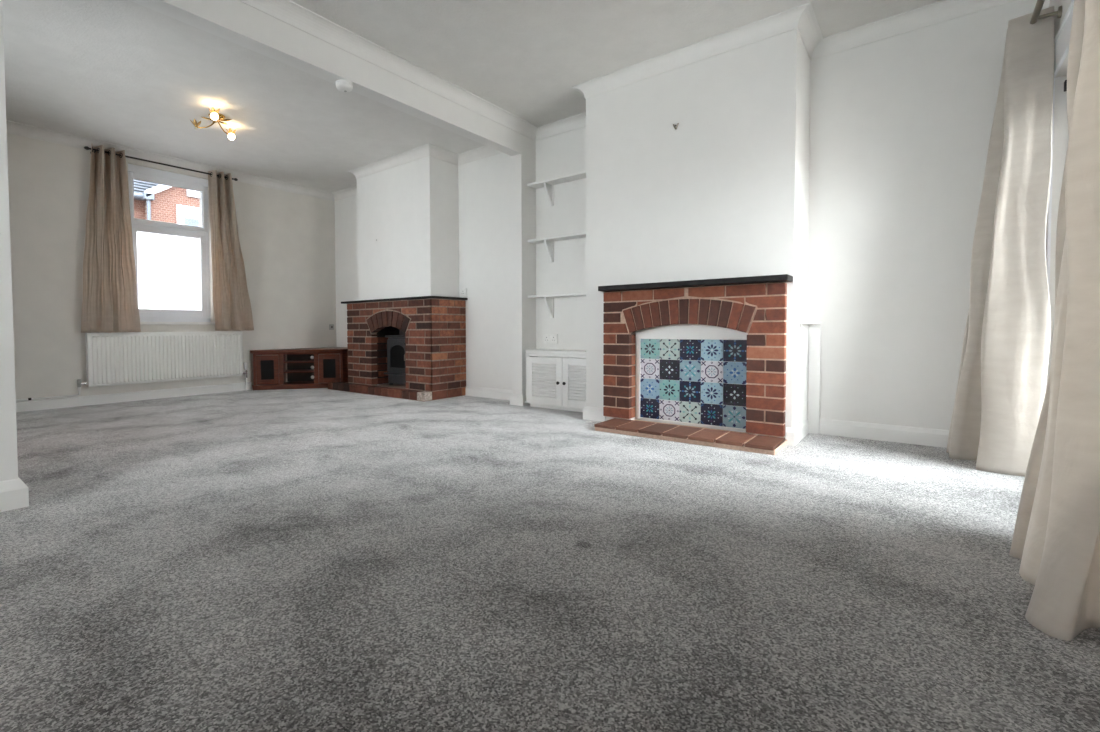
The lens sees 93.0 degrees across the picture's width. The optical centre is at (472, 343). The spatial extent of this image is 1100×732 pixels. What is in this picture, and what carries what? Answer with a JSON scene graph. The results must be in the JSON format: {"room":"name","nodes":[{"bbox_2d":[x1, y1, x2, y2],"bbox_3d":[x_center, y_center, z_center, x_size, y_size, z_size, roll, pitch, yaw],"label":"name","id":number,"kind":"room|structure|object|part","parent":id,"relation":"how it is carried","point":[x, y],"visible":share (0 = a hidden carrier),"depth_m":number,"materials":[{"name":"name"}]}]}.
{"room":"living room","nodes":[
{"label":"living room","id":0,"kind":"room"},
{"bbox_2d":[7,133,336,401],"bbox_3d":[-3.461,-0.657,5.090,0.280,2.439,4.736,1,2,41],"label":"wall","id":1,"kind":"structure","parent":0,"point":[287,239],"depth_m":4.74,"materials":[{"name":"white paint"}]},
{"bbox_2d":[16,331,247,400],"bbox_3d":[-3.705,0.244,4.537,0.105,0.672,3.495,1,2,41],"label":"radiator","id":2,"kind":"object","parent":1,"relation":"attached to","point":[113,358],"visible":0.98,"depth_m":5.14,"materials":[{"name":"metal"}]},
{"bbox_3d":[-3.059,0.126,5.260,0.058,0.487,1.424,1,2,41],"label":"panel","id":3,"kind":"part","parent":2,"relation":"part of","materials":[{"name":"metal"}]},
{"bbox_3d":[-3.038,0.132,5.242,0.033,0.497,1.424,1,2,41],"label":"panel","id":4,"kind":"part","parent":2,"relation":"part of","materials":[{"name":"metal"}]},
{"bbox_2d":[16,382,252,411],"bbox_3d":[-3.695,0.533,4.622,0.018,0.090,3.660,1,2,41],"label":"baseboard","id":5,"kind":"structure","parent":1,"relation":"attached to","point":[43,404],"depth_m":4.99,"materials":[{"name":"white wood"}]},
{"bbox_2d":[84,146,237,180],"bbox_3d":[-3.080,-1.781,5.214,0.097,0.050,1.389,1,2,41],"label":"pole","id":6,"kind":"object","parent":1,"relation":"attached to","point":[85,147],"visible":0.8,"depth_m":5.12,"materials":[{"name":"metal"}]},
{"bbox_2d":[81,143,140,332],"bbox_3d":[-3.381,-0.959,4.803,0.164,1.713,0.471,1,2,41],"label":"curtain","id":7,"kind":"object","parent":6,"relation":"hanging from","point":[110,301],"visible":1,"depth_m":4.80,"materials":[{"name":"beige fabric"}]},
{"bbox_2d":[208,170,253,330],"bbox_3d":[-2.636,-0.993,5.646,0.181,1.705,0.444,1,2,41],"label":"curtain","id":8,"kind":"object","parent":6,"relation":"hanging from","point":[231,300],"visible":1,"depth_m":5.59,"materials":[{"name":"beige fabric"}]},
{"bbox_2d":[128,164,214,324],"bbox_3d":[-3.112,-0.979,5.337,0.160,1.568,0.860,1,2,41],"label":"window","id":9,"kind":"structure","parent":1,"relation":"attached to","point":[172,260],"depth_m":5.36,"materials":[{"name":"white plastic"}]},
{"bbox_3d":[-3.136,-0.731,5.366,0.006,0.815,0.640,1,2,41],"label":"pane","id":10,"kind":"part","parent":9,"relation":"part of","materials":[{"name":"clear glass"}]},
{"bbox_3d":[-3.083,-0.209,5.338,0.095,0.028,0.860,1,2,41],"label":"sill","id":11,"kind":"part","parent":9,"relation":"part of","materials":[{"name":"white wood"}]},
{"bbox_2d":[329,324,333,329],"bbox_3d":[-1.836,-0.214,6.731,0.018,0.070,0.070,1,2,41],"label":"socket","id":12,"kind":"object","parent":1,"relation":"attached to","point":[331,326],"visible":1,"depth_m":6.73,"materials":[{"name":"grey plastic"}]},
{"bbox_2d":[2,0,484,192],"bbox_3d":[-2.332,-1.940,4.056,3.345,0.170,5.136,1,2,41],"label":"ceiling","id":13,"kind":"structure","parent":0,"point":[127,73],"depth_m":3.93,"materials":[{"name":"paint"}]},
{"bbox_2d":[190,107,235,139],"bbox_3d":[-2.041,-1.798,4.215,0.415,0.124,0.364,1,2,41],"label":"ceiling light","id":14,"kind":"object","parent":13,"relation":"attached to","point":[215,115],"visible":1,"depth_m":4.21,"materials":[{"name":"gold metal"}]},
{"bbox_3d":[-2.259,-1.792,4.219,0.082,0.052,0.084,1,2,41],"label":"lamp shade","id":15,"kind":"part","parent":14,"relation":"part of","materials":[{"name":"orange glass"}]},
{"bbox_3d":[-2.003,-1.792,4.005,0.082,0.052,0.084,1,2,41],"label":"lamp shade","id":16,"kind":"part","parent":14,"relation":"part of","materials":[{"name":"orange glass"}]},
{"bbox_3d":[-2.000,-1.758,4.003,0.056,0.056,0.056,1,2,41],"label":"bulb","id":17,"kind":"part","parent":14,"relation":"part of","materials":[{"name":"white glass"}]},
{"bbox_3d":[-2.064,-1.770,4.422,0.056,0.056,0.056,1,2,41],"label":"bulb","id":18,"kind":"part","parent":14,"relation":"part of","materials":[{"name":"white glass"}]},
{"bbox_2d":[0,0,535,480],"bbox_3d":[-1.814,-0.639,2.054,0.107,2.561,7.136,1,2,41],"label":"wall","id":19,"kind":"structure","parent":0,"point":[235,21],"depth_m":3.06,"materials":[{"name":"paint"}]},
{"bbox_2d":[6,120,501,200],"bbox_3d":[-2.218,-1.810,3.961,3.045,0.085,4.736,1,2,41],"label":"trim","id":20,"kind":"structure","parent":19,"relation":"attached to","point":[15,128],"depth_m":5.18,"materials":[{"name":"paint"}]},
{"bbox_2d":[335,79,352,91],"bbox_3d":[-0.794,-1.588,3.199,0.108,0.043,0.108,1,2,41],"label":"smoke detector","id":21,"kind":"object","parent":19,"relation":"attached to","point":[343,85],"visible":1,"depth_m":3.17,"materials":[{"name":"white plastic"}]},
{"bbox_2d":[238,0,1015,140],"bbox_3d":[-0.606,-1.754,0.957,3.123,0.085,7.136,1,2,41],"label":"trim","id":22,"kind":"structure","parent":19,"relation":"attached to","point":[802,18],"depth_m":3.16,"materials":[{"name":"paint"}]},
{"bbox_2d":[357,156,458,384],"bbox_3d":[-0.713,-0.690,5.560,1.162,2.439,0.409,1,2,41],"label":"wall","id":23,"kind":"structure","parent":0,"point":[411,209],"depth_m":5.26,"materials":[{"name":"paint"}]},
{"bbox_2d":[0,388,1099,731],"bbox_3d":[-1.775,0.701,2.068,6.875,0.120,7.536,1,2,41],"label":"floor","id":24,"kind":"structure","parent":0,"point":[311,559],"depth_m":1.41,"materials":[{"name":"grey carpet"}]},
{"bbox_2d":[250,347,347,389],"bbox_3d":[-1.949,0.293,6.136,0.706,0.454,1.178,1,2,41],"label":"base cabinet","id":25,"kind":"object","parent":24,"relation":"on","point":[304,370],"visible":0.95,"depth_m":6.04,"materials":[{"name":"brown wood"}]},
{"bbox_3d":[-2.347,0.302,5.910,0.241,0.333,0.022,-1,2,-14],"label":"door","id":26,"kind":"part","parent":25,"relation":"part of","materials":[{"name":"brown wood"}]},
{"bbox_3d":[-2.347,0.302,5.910,0.145,0.233,0.005,-1,2,-14],"label":"door glass","id":27,"kind":"part","parent":25,"relation":"part of","materials":[{"name":"black glass"}]},
{"bbox_2d":[284,360,313,362],"bbox_3d":[-2.059,0.214,6.162,0.352,0.014,0.305,-1,2,-14],"label":"shelf","id":28,"kind":"object","parent":25,"relation":"attached to","point":[285,361],"depth_m":6.05,"materials":[{"name":"brown wood"}]},
{"bbox_2d":[284,369,313,372],"bbox_3d":[-2.058,0.329,6.165,0.352,0.014,0.305,-1,2,-14],"label":"shelf","id":29,"kind":"object","parent":25,"relation":"attached to","point":[288,370],"depth_m":6.15,"materials":[{"name":"brown wood"}]},
{"bbox_3d":[-2.098,0.282,6.324,0.388,0.360,0.015,-1,2,-14],"label":"panel","id":30,"kind":"part","parent":25,"relation":"part of","materials":[{"name":"wood"}]},
{"bbox_3d":[-1.684,0.293,6.074,0.241,0.333,0.022,-1,2,-14],"label":"door","id":31,"kind":"part","parent":25,"relation":"part of","materials":[{"name":"brown wood"}]},
{"bbox_3d":[-1.684,0.293,6.075,0.145,0.233,0.005,-1,2,-14],"label":"door glass","id":32,"kind":"part","parent":25,"relation":"part of","materials":[{"name":"black glass"}]},
{"bbox_2d":[328,296,467,401],"bbox_3d":[-0.856,0.031,5.586,1.631,0.998,0.593,1,2,41],"label":"brick fireplace","id":33,"kind":"object","parent":24,"relation":"on","point":[434,327],"visible":0.99,"depth_m":5.18,"materials":[{"name":"red brick"}]},
{"bbox_2d":[384,335,405,384],"bbox_3d":[-0.715,0.177,5.550,0.417,0.534,0.301,1,2,41],"label":"wood stove","id":34,"kind":"object","parent":33,"relation":"on","point":[396,344],"visible":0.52,"depth_m":5.48,"materials":[{"name":"black metal"}]},
{"bbox_3d":[-0.707,-0.078,5.554,0.417,0.024,0.270,1,2,41],"label":"plate","id":35,"kind":"part","parent":34,"relation":"part of","materials":[{"name":"black metal"}]},
{"bbox_3d":[-0.787,0.133,5.467,0.367,0.350,0.028,1,2,41],"label":"door","id":36,"kind":"part","parent":34,"relation":"part of","materials":[{"name":"black metal"}]},
{"bbox_3d":[-0.788,0.137,5.466,0.228,0.243,0.002,1,2,41],"label":"door glass","id":37,"kind":"part","parent":34,"relation":"part of","materials":[{"name":"black glass"}]},
{"bbox_2d":[341,296,467,303],"bbox_3d":[-0.770,-0.457,5.542,1.457,0.022,0.519,1,2,41],"label":"mantel shelf","id":38,"kind":"object","parent":33,"relation":"attached to","point":[421,298],"depth_m":5.16,"materials":[{"name":"black stone"}]},
{"bbox_2d":[524,349,585,411],"bbox_3d":[0.777,0.307,4.373,0.761,0.496,0.282,1,2,41],"label":"base cabinet","id":39,"kind":"object","parent":24,"relation":"on","point":[555,379],"visible":0.67,"depth_m":4.32,"materials":[{"name":"wood"}]},
{"bbox_3d":[0.608,0.318,4.384,0.353,0.404,0.019,1,2,41],"label":"door","id":40,"kind":"part","parent":39,"relation":"part of","materials":[{"name":"white wood"}]},
{"bbox_2d":[526,349,585,354],"bbox_3d":[0.785,0.071,4.378,0.761,0.025,0.252,1,2,41],"label":"countertop","id":41,"kind":"structure","parent":39,"relation":"on","point":[545,351],"depth_m":4.34,"materials":[{"name":"white wood"}]},
{"bbox_3d":[0.862,0.323,4.162,0.314,0.404,0.019,1,2,41],"label":"door","id":42,"kind":"part","parent":39,"relation":"part of","materials":[{"name":"white wood"}]},
{"bbox_2d":[594,274,792,454],"bbox_3d":[1.315,0.096,3.265,1.163,0.977,0.425,1,2,41],"label":"brick fireplace","id":43,"kind":"object","parent":24,"relation":"on","point":[728,370],"visible":1,"depth_m":3.32,"materials":[{"name":"red brick"}]},
{"bbox_3d":[1.440,0.250,3.425,0.679,0.552,0.008,1,2,41],"label":"tile panel","id":44,"kind":"part","parent":43,"relation":"part of","materials":[{"name":"multicoloured tile"}]},
{"bbox_2d":[598,274,792,291],"bbox_3d":[1.361,-0.378,3.298,1.152,0.033,0.158,1,2,41],"label":"mantel shelf","id":45,"kind":"object","parent":43,"relation":"attached to","point":[768,280],"depth_m":3.19,"materials":[{"name":"black stone"}]},
{"bbox_2d":[799,321,820,433],"bbox_3d":[2.092,0.223,3.209,0.074,0.716,0.299,1,2,41],"label":"pipe boxing","id":46,"kind":"object","parent":24,"relation":"on","point":[810,331],"visible":0.96,"depth_m":3.28,"materials":[{"name":"white paint"}]},
{"bbox_2d":[290,0,941,126],"bbox_3d":[-0.494,-1.869,0.855,3.423,0.150,7.536,1,2,41],"label":"ceiling","id":47,"kind":"structure","parent":0,"point":[525,58],"depth_m":3.08,"materials":[{"name":"paint"}]},
{"bbox_2d":[334,0,1048,429],"bbox_3d":[0.630,-0.687,4.789,6.875,2.461,0.200,1,2,41],"label":"wall","id":48,"kind":"structure","parent":0,"point":[901,125],"depth_m":3.12,"materials":[{"name":"paint"}]},
{"bbox_2d":[460,288,465,296],"bbox_3d":[-0.100,-0.523,5.291,0.086,0.086,0.014,1,2,41],"label":"power socket","id":49,"kind":"object","parent":48,"relation":"attached to","point":[462,290],"visible":1,"depth_m":5.29,"materials":[{"name":"white plastic"}]},
{"bbox_2d":[465,386,525,405],"bbox_3d":[0.157,0.493,4.954,0.960,0.098,0.239,1,2,41],"label":"baseboard","id":50,"kind":"structure","parent":48,"relation":"attached to","point":[503,394],"depth_m":5.02,"materials":[{"name":"white wood"}]},
{"bbox_2d":[543,334,557,343],"bbox_3d":[0.693,-0.042,4.615,0.146,0.086,0.014,1,2,41],"label":"power socket","id":51,"kind":"object","parent":48,"relation":"attached to","point":[547,338],"visible":1,"depth_m":4.61,"materials":[{"name":"white plastic"}]},
{"bbox_2d":[527,170,585,205],"bbox_3d":[0.814,-1.311,4.382,0.758,0.200,0.135,1,2,41],"label":"shelf","id":52,"kind":"object","parent":48,"relation":"attached to","point":[548,184],"visible":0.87,"depth_m":4.47,"materials":[{"name":"white wood"}]},
{"bbox_2d":[528,232,585,261],"bbox_3d":[0.817,-0.817,4.397,0.758,0.200,0.135,1,2,41],"label":"shelf","id":53,"kind":"object","parent":48,"relation":"attached to","point":[548,241],"visible":0.84,"depth_m":4.50,"materials":[{"name":"white wood"}]},
{"bbox_2d":[528,292,585,317],"bbox_3d":[0.820,-0.324,4.412,0.758,0.200,0.135,1,2,41],"label":"shelf","id":54,"kind":"object","parent":48,"relation":"attached to","point":[548,298],"visible":0.84,"depth_m":4.52,"materials":[{"name":"white wood"}]},
{"bbox_2d":[819,418,948,447],"bbox_3d":[2.572,0.535,2.989,0.947,0.098,0.018,1,2,41],"label":"baseboard","id":55,"kind":"structure","parent":48,"relation":"attached to","point":[862,430],"depth_m":3.08,"materials":[{"name":"white wood"}]},
{"bbox_2d":[586,29,810,437],"bbox_3d":[1.500,-0.657,3.584,1.335,2.461,0.470,1,2,41],"label":"wall","id":56,"kind":"structure","parent":0,"point":[724,193],"depth_m":3.29,"materials":[{"name":"paint"}]},
{"bbox_2d":[583,406,605,421],"bbox_3d":[0.953,0.519,3.887,0.183,0.098,0.178,1,2,41],"label":"baseboard","id":57,"kind":"structure","parent":56,"relation":"attached to","point":[589,413],"depth_m":3.82,"materials":[{"name":"white wood"}]},
{"bbox_2d":[785,419,808,445],"bbox_3d":[1.989,0.534,3.166,0.049,0.098,0.457,1,2,41],"label":"baseboard","id":58,"kind":"structure","parent":56,"relation":"attached to","point":[794,435],"depth_m":3.03,"materials":[{"name":"white wood"}]},
{"bbox_2d":[1047,0,1071,382],"bbox_3d":[0.683,-0.542,-0.128,0.280,2.461,7.136,1,2,41],"label":"wall","id":59,"kind":"structure","parent":0,"point":[1061,134],"depth_m":2.47,"materials":[{"name":"paint"}]},
{"bbox_2d":[1030,0,1061,23],"bbox_3d":[1.993,-1.495,1.642,0.102,0.052,2.641,1,2,41],"label":"pole","id":60,"kind":"object","parent":59,"relation":"attached to","point":[1036,15],"visible":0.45,"depth_m":2.38,"materials":[{"name":"grey metal"}]},
{"bbox_2d":[946,6,1054,476],"bbox_3d":[2.592,-0.488,2.544,0.354,2.176,0.506,1,2,41],"label":"curtain","id":61,"kind":"object","parent":60,"relation":"hanging from","point":[1001,387],"visible":0.97,"depth_m":2.44,"materials":[{"name":"beige fabric"}]},
{"bbox_3d":[1.970,-1.501,1.662,0.025,0.024,2.575,1,2,41],"label":"rod","id":62,"kind":"part","parent":60,"relation":"part of","materials":[{"name":"grey metal"}]},
{"bbox_2d":[1009,0,1099,640],"bbox_3d":[1.556,-0.444,1.293,0.260,2.177,1.141,1,2,41],"label":"curtain","id":63,"kind":"object","parent":60,"relation":"hanging from","point":[1056,536],"visible":1,"depth_m":1.33,"materials":[{"name":"beige fabric"}]},
{"bbox_2d":[1046,0,1073,387],"bbox_3d":[2.170,-0.380,1.590,0.298,2.015,2.290,1,2,41],"label":"door","id":64,"kind":"structure","parent":59,"relation":"in","point":[1062,39],"depth_m":2.38,"materials":[{"name":"white plastic"}]},
{"label":"outside","id":65,"kind":"structure","parent":0,"visible":0},
{"bbox_3d":[-17.352,0.732,15.211,33.875,0.450,60.000,1,2,41],"label":"street","id":66,"kind":"object","parent":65,"visible":0},
{"bbox_2d":[133,179,199,226],"bbox_3d":[-10.550,-2.713,15.117,6.140,6.350,15.001,1,2,41],"label":"neighbouring house","id":67,"kind":"structure","parent":66,"relation":"on","point":[152,201],"depth_m":13.62,"materials":[{"name":"brick"}]},
{"bbox_3d":[-7.587,-2.800,13.970,0.008,1.150,0.380,1,2,41],"label":"pane","id":68,"kind":"part","parent":67,"relation":"part of","materials":[{"name":"white glass"}]},
{"bbox_2d":[187,189,199,197],"bbox_3d":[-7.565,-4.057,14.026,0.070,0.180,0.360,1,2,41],"label":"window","id":69,"kind":"structure","parent":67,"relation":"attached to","point":[190,193],"depth_m":13.98,"materials":[{"name":"white plastic"}]},
{"bbox_3d":[-3.416,-0.523,0.180,6.855,2.461,2.600,1,2,41],"label":"wall","id":70,"kind":"structure","parent":0,"visible":0},
{"bbox_2d":[0,477,28,511],"bbox_3d":[-2.982,0.632,0.747,0.159,0.112,3.564,1,2,41],"label":"baseboard","id":71,"kind":"structure","parent":70,"relation":"attached to","point":[14,493],"depth_m":2.00,"materials":[{"name":"white wood"}]}
]}

